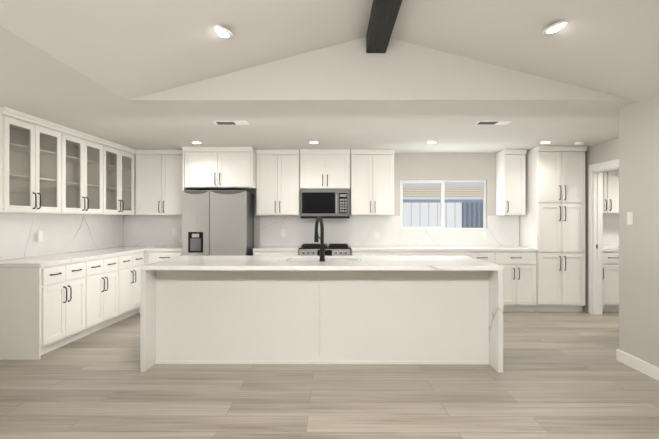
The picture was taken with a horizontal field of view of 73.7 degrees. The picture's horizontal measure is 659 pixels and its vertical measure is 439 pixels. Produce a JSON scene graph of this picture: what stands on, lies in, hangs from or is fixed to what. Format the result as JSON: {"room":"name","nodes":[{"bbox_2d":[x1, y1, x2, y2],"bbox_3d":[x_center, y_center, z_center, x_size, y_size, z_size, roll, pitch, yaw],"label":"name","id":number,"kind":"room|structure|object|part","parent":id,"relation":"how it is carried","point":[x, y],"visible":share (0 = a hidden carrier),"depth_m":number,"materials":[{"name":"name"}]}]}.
{"room":"kitchen","nodes":[
{"label":"kitchen","id":0,"kind":"room"},
{"bbox_2d":[0,26,636,152],"bbox_3d":[1.496,-1.429,1.353,11.700,0.750,11.440,0,0,0],"label":"ceiling","id":1,"kind":"structure","parent":0,"point":[411,126],"depth_m":4.57,"materials":[{"name":"grey paint"}]},
{"bbox_2d":[213,121,248,124],"bbox_3d":[-1.065,-1.046,4.760,0.360,0.009,0.160,0,0,0],"label":"ceiling vent","id":2,"kind":"object","parent":1,"relation":"in","point":[231,122],"visible":1,"depth_m":4.74,"materials":[{"name":"white metal"}]},
{"bbox_2d":[474,121,511,124],"bbox_3d":[1.766,-1.046,4.755,0.360,0.009,0.160,0,0,0],"label":"ceiling vent","id":3,"kind":"object","parent":1,"relation":"in","point":[492,122],"visible":0.98,"depth_m":4.74,"materials":[{"name":"white metal"}]},
{"bbox_2d":[123,153,518,247],"bbox_3d":[1.990,0.146,6.999,10.770,2.390,0.140,0,0,0],"label":"wall","id":4,"kind":"structure","parent":0,"point":[444,166],"depth_m":6.93,"materials":[{"name":"grey paint"}]},
{"bbox_2d":[182,146,255,189],"bbox_3d":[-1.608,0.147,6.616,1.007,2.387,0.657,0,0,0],"label":"upper cabinet","id":5,"kind":"object","parent":4,"relation":"attached to","point":[235,166],"visible":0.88,"depth_m":6.33,"materials":[{"name":"white paint"}]},
{"bbox_2d":[124,216,518,245],"bbox_3d":[-0.136,0.179,6.927,6.231,0.481,0.020,0,0,0],"label":"backsplash","id":6,"kind":"structure","parent":4,"relation":"attached to","point":[350,231],"depth_m":6.92,"materials":[{"name":"stone"}]},
{"bbox_2d":[172,228,176,234],"bbox_3d":[-2.445,0.191,6.925,0.070,0.115,0.007,0,0,0],"label":"electrical outlet","id":7,"kind":"object","parent":6,"relation":"attached to","point":[174,231],"visible":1,"depth_m":6.92,"materials":[{"name":"white plastic"}]},
{"bbox_2d":[281,229,285,236],"bbox_3d":[-0.725,0.211,6.916,0.070,0.115,0.007,0,0,0],"label":"electrical outlet","id":8,"kind":"object","parent":6,"relation":"attached to","point":[283,232],"visible":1,"depth_m":6.91,"materials":[{"name":"white plastic"}]},
{"bbox_2d":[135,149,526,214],"bbox_3d":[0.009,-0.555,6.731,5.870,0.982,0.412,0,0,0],"label":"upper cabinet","id":9,"kind":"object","parent":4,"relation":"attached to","point":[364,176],"depth_m":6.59,"materials":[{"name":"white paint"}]},
{"bbox_2d":[300,189,349,218],"bbox_3d":[-0.066,-0.234,6.724,0.730,0.438,0.378,0,0,0],"label":"microwave","id":10,"kind":"object","parent":9,"relation":"attached to","point":[316,203],"visible":1,"depth_m":6.54,"materials":[{"name":"silver metal"}]},
{"bbox_3d":[0.052,-0.387,6.558,5.236,0.571,0.068,0,0,0],"label":"handle of the back wall cabinets","id":11,"kind":"part","parent":9,"relation":"part of","materials":[{"name":"metal"}]},
{"bbox_2d":[400,180,487,229],"bbox_3d":[1.802,-0.232,6.968,1.371,0.792,0.144,0,0,0],"label":"window","id":12,"kind":"structure","parent":4,"relation":"in","point":[443,200],"depth_m":6.98,"materials":[{"name":"white plastic"}]},
{"bbox_2d":[602,169,618,213],"bbox_3d":[4.461,-0.568,6.725,1.205,0.957,0.377,0,0,0],"label":"wall cabinet","id":13,"kind":"object","parent":4,"relation":"attached to","point":[611,184],"visible":0.12,"depth_m":6.58,"materials":[{"name":"white paint"}]},
{"bbox_2d":[603,214,618,245],"bbox_3d":[4.462,0.166,6.903,1.215,0.506,0.020,0,0,0],"label":"backsplash","id":14,"kind":"structure","parent":4,"relation":"attached to","point":[610,229],"depth_m":6.89,"materials":[{"name":"stone"}]},
{"bbox_2d":[0,311,658,438],"bbox_3d":[0.104,1.367,2.987,14.500,0.060,14.700,0,0,0],"label":"floor","id":15,"kind":"structure","parent":0,"point":[565,375],"depth_m":3.36,"materials":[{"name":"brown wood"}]},
{"bbox_2d":[0,262,79,359],"bbox_3d":[-3.019,0.899,4.406,0.718,0.880,0.424,0,0,0],"label":"base cabinet","id":16,"kind":"object","parent":15,"relation":"on","point":[38,317],"depth_m":4.19,"materials":[{"name":"white paint"}]},
{"bbox_2d":[80,260,95,337],"bbox_3d":[-3.017,0.899,4.737,0.717,0.880,0.470,0,0,0],"label":"base cabinet","id":17,"kind":"object","parent":15,"relation":"on","point":[87,274],"depth_m":4.95,"materials":[{"name":"white paint"}]},
{"bbox_2d":[93,257,111,330],"bbox_3d":[-3.015,0.899,5.074,0.717,0.880,0.471,0,0,0],"label":"base cabinet","id":18,"kind":"object","parent":15,"relation":"on","point":[103,299],"depth_m":5.27,"materials":[{"name":"white paint"}]},
{"bbox_2d":[112,255,123,323],"bbox_3d":[-3.013,0.900,5.429,0.717,0.880,0.471,0,0,0],"label":"base cabinet","id":19,"kind":"object","parent":15,"relation":"on","point":[118,268],"depth_m":5.61,"materials":[{"name":"white paint"}]},
{"bbox_2d":[124,253,135,318],"bbox_3d":[-3.012,0.900,5.766,0.717,0.880,0.471,0,0,0],"label":"base cabinet","id":20,"kind":"object","parent":15,"relation":"on","point":[129,289],"depth_m":5.89,"materials":[{"name":"white paint"}]},
{"bbox_2d":[136,252,143,313],"bbox_3d":[-3.010,0.900,6.102,0.717,0.880,0.433,0,0,0],"label":"base cabinet","id":21,"kind":"object","parent":15,"relation":"on","point":[140,262],"depth_m":6.13,"materials":[{"name":"white paint"}]},
{"bbox_2d":[0,249,145,267],"bbox_3d":[-3.012,0.438,5.249,0.725,0.040,2.139,0,0,0],"label":"countertop","id":22,"kind":"structure","parent":21,"relation":"on","point":[48,260],"depth_m":4.83,"materials":[{"name":"stone"}]},
{"bbox_2d":[50,258,142,302],"bbox_3d":[-2.684,0.700,5.250,0.118,0.325,1.876,0,0,0],"label":"handle","id":23,"kind":"object","parent":21,"relation":"attached to","point":[102,278],"visible":0.98,"depth_m":5.05,"materials":[{"name":"black metal"}]},
{"bbox_2d":[144,251,151,264],"bbox_3d":[-2.911,0.901,6.637,0.723,0.880,0.628,0,0,0],"label":"base cabinet","id":24,"kind":"object","parent":15,"relation":"on","point":[147,254],"depth_m":6.34,"materials":[{"name":"white paint"}]},
{"bbox_2d":[104,246,537,251],"bbox_3d":[-0.146,0.440,6.621,6.254,0.040,0.632,0,0,0],"label":"countertop","id":25,"kind":"structure","parent":24,"relation":"on","point":[401,248],"depth_m":6.36,"materials":[{"name":"stone"}]},
{"bbox_2d":[152,251,181,262],"bbox_3d":[-2.367,0.901,6.634,0.500,0.880,0.628,0,0,0],"label":"base cabinet","id":26,"kind":"object","parent":15,"relation":"on","point":[155,254],"depth_m":6.32,"materials":[{"name":"white paint"}]},
{"bbox_2d":[182,190,253,255],"bbox_3d":[-1.625,0.466,6.532,0.895,1.750,0.730,0,0,0],"label":"refrigerator","id":27,"kind":"object","parent":15,"relation":"on","point":[217,222],"visible":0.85,"depth_m":6.18,"materials":[{"name":"silver metal"}]},
{"bbox_2d":[253,251,279,255],"bbox_3d":[-0.910,0.901,6.627,0.382,0.880,0.628,0,0,0],"label":"base cabinet","id":28,"kind":"object","parent":15,"relation":"on","point":[255,253],"depth_m":6.31,"materials":[{"name":"white paint"}]},
{"bbox_2d":[280,251,298,255],"bbox_3d":[-0.644,0.901,6.625,0.383,0.880,0.628,0,0,0],"label":"base cabinet","id":29,"kind":"object","parent":15,"relation":"on","point":[282,253],"depth_m":6.31,"materials":[{"name":"white paint"}]},
{"bbox_2d":[140,256,502,372],"bbox_3d":[-0.068,0.894,4.409,3.180,0.891,1.120,0,0,0],"label":"kitchen island","id":30,"kind":"object","parent":15,"relation":"on","point":[315,310],"depth_m":4.08,"materials":[{"name":"stone"}]},
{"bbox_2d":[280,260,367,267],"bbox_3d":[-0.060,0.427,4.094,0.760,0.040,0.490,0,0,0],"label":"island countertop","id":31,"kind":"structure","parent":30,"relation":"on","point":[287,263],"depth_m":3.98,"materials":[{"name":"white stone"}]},
{"bbox_2d":[314,217,327,260],"bbox_3d":[-0.087,0.189,4.388,0.141,0.436,0.253,0,0,0],"label":"faucet","id":32,"kind":"object","parent":31,"relation":"on","point":[322,244],"visible":1,"depth_m":4.29,"materials":[{"name":"black metal"}]},
{"bbox_2d":[288,256,359,259],"bbox_3d":[-0.056,0.428,4.829,0.760,0.040,0.280,0,0,0],"label":"sink","id":33,"kind":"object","parent":30,"relation":"on","point":[289,257],"depth_m":4.72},
{"bbox_2d":[299,243,349,255],"bbox_3d":[-0.067,0.857,6.575,0.730,0.968,0.674,0,0,0],"label":"range","id":34,"kind":"object","parent":15,"relation":"on","point":[331,250],"visible":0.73,"depth_m":6.27,"materials":[{"name":"silver metal"}]},
{"bbox_2d":[350,250,379,255],"bbox_3d":[0.511,0.901,6.619,0.386,0.880,0.628,0,0,0],"label":"base cabinet","id":35,"kind":"object","parent":15,"relation":"on","point":[351,253],"depth_m":6.31,"materials":[{"name":"white paint"}]},
{"bbox_2d":[380,252,403,255],"bbox_3d":[0.814,0.901,6.618,0.453,0.880,0.628,0,0,0],"label":"base cabinet","id":36,"kind":"object","parent":15,"relation":"on","point":[381,253],"depth_m":6.30,"materials":[{"name":"white paint"}]},
{"bbox_2d":[404,252,427,255],"bbox_3d":[1.143,0.901,6.616,0.475,0.880,0.628,0,0,0],"label":"base cabinet","id":37,"kind":"object","parent":15,"relation":"on","point":[405,253],"depth_m":6.30,"materials":[{"name":"white paint"}]},
{"bbox_2d":[428,252,451,255],"bbox_3d":[1.503,0.901,6.614,0.476,0.880,0.628,0,0,0],"label":"base cabinet","id":38,"kind":"object","parent":15,"relation":"on","point":[429,253],"depth_m":6.30,"materials":[{"name":"white paint"}]},
{"bbox_2d":[452,252,475,258],"bbox_3d":[1.844,0.901,6.612,0.475,0.880,0.628,0,0,0],"label":"base cabinet","id":39,"kind":"object","parent":15,"relation":"on","point":[470,254],"depth_m":6.30,"materials":[{"name":"white paint"}]},
{"bbox_2d":[476,252,499,264],"bbox_3d":[2.203,0.901,6.611,0.476,0.880,0.628,0,0,0],"label":"base cabinet","id":40,"kind":"object","parent":15,"relation":"on","point":[493,257],"depth_m":6.30,"materials":[{"name":"white paint"}]},
{"bbox_2d":[500,252,536,311],"bbox_3d":[2.642,0.901,6.608,0.671,0.880,0.628,0,0,0],"label":"base cabinet","id":41,"kind":"object","parent":15,"relation":"on","point":[520,295],"depth_m":6.30,"materials":[{"name":"white paint"}]},
{"bbox_2d":[519,146,586,311],"bbox_3d":[3.332,0.147,6.588,0.692,2.387,0.662,0,0,0],"label":"pantry cabinet","id":42,"kind":"object","parent":15,"relation":"on","point":[547,234],"depth_m":6.30,"materials":[{"name":"white paint"}]},
{"bbox_3d":[3.330,0.121,6.276,0.086,1.228,0.038,0,0,0],"label":"pantry cabinet handle","id":43,"kind":"part","parent":42,"relation":"part of","materials":[{"name":"metal"}]},
{"bbox_2d":[603,252,618,311],"bbox_3d":[4.461,0.901,6.599,1.205,0.880,0.627,0,0,0],"label":"base cabinet","id":44,"kind":"object","parent":15,"relation":"on","point":[611,286],"visible":0.1,"depth_m":6.30,"materials":[{"name":"white paint"}]},
{"bbox_2d":[603,246,618,251],"bbox_3d":[4.461,0.440,6.597,1.215,0.040,0.632,0,0,0],"label":"countertop","id":45,"kind":"structure","parent":44,"relation":"on","point":[610,248],"depth_m":6.32,"materials":[{"name":"stone"}]},
{"bbox_2d":[0,0,658,102],"bbox_3d":[0.518,-1.376,-0.247,4.640,0.758,8.230,0,0,0],"label":"ceiling","id":46,"kind":"structure","parent":0,"point":[129,49],"depth_m":3.16,"materials":[{"name":"grey paint"}]},
{"bbox_2d":[214,25,232,37],"bbox_3d":[-0.773,-1.321,3.084,0.184,0.057,0.190,0,0,0],"label":"recessed light","id":47,"kind":"object","parent":46,"relation":"in","point":[222,32],"visible":0.69,"depth_m":3.06,"materials":[{"name":"white paint"}]},
{"bbox_2d":[366,0,401,52],"bbox_3d":[0.387,-1.553,-0.147,0.170,0.175,8.028,0,0,0],"label":"ridge beam","id":48,"kind":"structure","parent":46,"relation":"attached to","point":[383,17],"depth_m":3.31,"materials":[{"name":"black wood"}]},
{"bbox_2d":[543,20,566,33],"bbox_3d":[1.570,-1.323,3.022,0.184,0.057,0.190,0,0,0],"label":"recessed light","id":49,"kind":"object","parent":46,"relation":"in","point":[553,28],"visible":0.69,"depth_m":2.99,"materials":[{"name":"white paint"}]},
{"bbox_2d":[130,37,628,99],"bbox_3d":[0.426,-1.342,3.866,4.414,0.578,0.004,0,0,0],"label":"wall","id":50,"kind":"structure","parent":0,"point":[354,70],"depth_m":3.86,"materials":[{"name":"grey paint"}]},
{"bbox_2d":[582,138,618,312],"bbox_3d":[3.778,0.145,5.537,0.120,2.390,2.765,0,0,0],"label":"wall","id":51,"kind":"structure","parent":0,"point":[606,151],"depth_m":6.31,"materials":[{"name":"grey paint"}]},
{"bbox_2d":[589,159,618,314],"bbox_3d":[3.771,0.282,5.795,0.139,2.115,0.980,0,0,0],"label":"door frame","id":52,"kind":"structure","parent":51,"relation":"attached to","point":[595,238],"depth_m":6.18,"materials":[{"name":"white paint"}]},
{"bbox_2d":[619,96,658,366],"bbox_3d":[2.779,0.139,-0.108,0.120,2.390,8.535,0,0,0],"label":"wall","id":53,"kind":"structure","parent":0,"point":[639,237],"depth_m":3.83,"materials":[{"name":"grey paint"}]},
{"bbox_2d":[627,212,632,224],"bbox_3d":[2.735,-0.011,3.999,0.008,0.115,0.070,0,0,0],"label":"light switch","id":54,"kind":"object","parent":53,"relation":"attached to","point":[629,218],"visible":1,"depth_m":4.00,"materials":[{"name":"white plastic"}]},
{"bbox_2d":[616,349,658,380],"bbox_3d":[2.771,1.280,-0.001,0.136,0.108,8.351,0,0,0],"label":"baseboard","id":55,"kind":"structure","parent":53,"relation":"attached to","point":[642,366],"depth_m":3.87,"materials":[{"name":"white paint"}]},
{"bbox_3d":[-3.597,0.141,1.308,0.586,2.390,11.300,0,0,0],"label":"wall","id":56,"kind":"structure","parent":0,"visible":0},
{"bbox_2d":[0,107,91,214],"bbox_3d":[-3.154,-0.538,4.734,0.455,0.943,1.315,0,0,0],"label":"upper cabinet","id":57,"kind":"object","parent":56,"relation":"attached to","point":[60,169],"depth_m":4.80,"materials":[{"name":"white paint"}]},
{"bbox_2d":[0,213,122,259],"bbox_3d":[-3.316,0.177,5.556,0.113,0.481,2.750,0,0,0],"label":"backsplash","id":58,"kind":"structure","parent":56,"relation":"attached to","point":[65,233],"depth_m":5.30,"materials":[{"name":"stone"}]},
{"bbox_2d":[38,231,42,241],"bbox_3d":[-3.259,0.189,4.956,0.007,0.115,0.070,0,0,0],"label":"electrical outlet","id":59,"kind":"object","parent":58,"relation":"attached to","point":[40,235],"visible":1,"depth_m":4.95,"materials":[{"name":"white plastic"}]},
{"bbox_2d":[92,135,111,214],"bbox_3d":[-3.150,-0.537,5.541,0.455,0.943,0.543,0,0,0],"label":"upper cabinet","id":60,"kind":"object","parent":56,"relation":"attached to","point":[101,149],"depth_m":5.72,"materials":[{"name":"white paint"}]},
{"bbox_2d":[112,143,123,214],"bbox_3d":[-3.148,-0.536,5.944,0.455,0.943,0.543,0,0,0],"label":"upper cabinet","id":61,"kind":"object","parent":56,"relation":"attached to","point":[117,152],"depth_m":6.17,"materials":[{"name":"white paint"}]},
{"bbox_2d":[124,147,135,214],"bbox_3d":[-3.146,-0.536,6.357,0.455,0.943,0.527,0,0,0],"label":"upper cabinet","id":62,"kind":"object","parent":56,"relation":"attached to","point":[129,157],"depth_m":6.54,"materials":[{"name":"white paint"}]},
{"label":"outside","id":63,"kind":"structure","parent":0,"visible":0},
{"bbox_2d":[403,182,482,227],"bbox_3d":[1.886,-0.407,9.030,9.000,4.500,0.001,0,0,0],"label":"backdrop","id":64,"kind":"structure","parent":63,"point":[416,205],"depth_m":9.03,"materials":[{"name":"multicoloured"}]}
]}

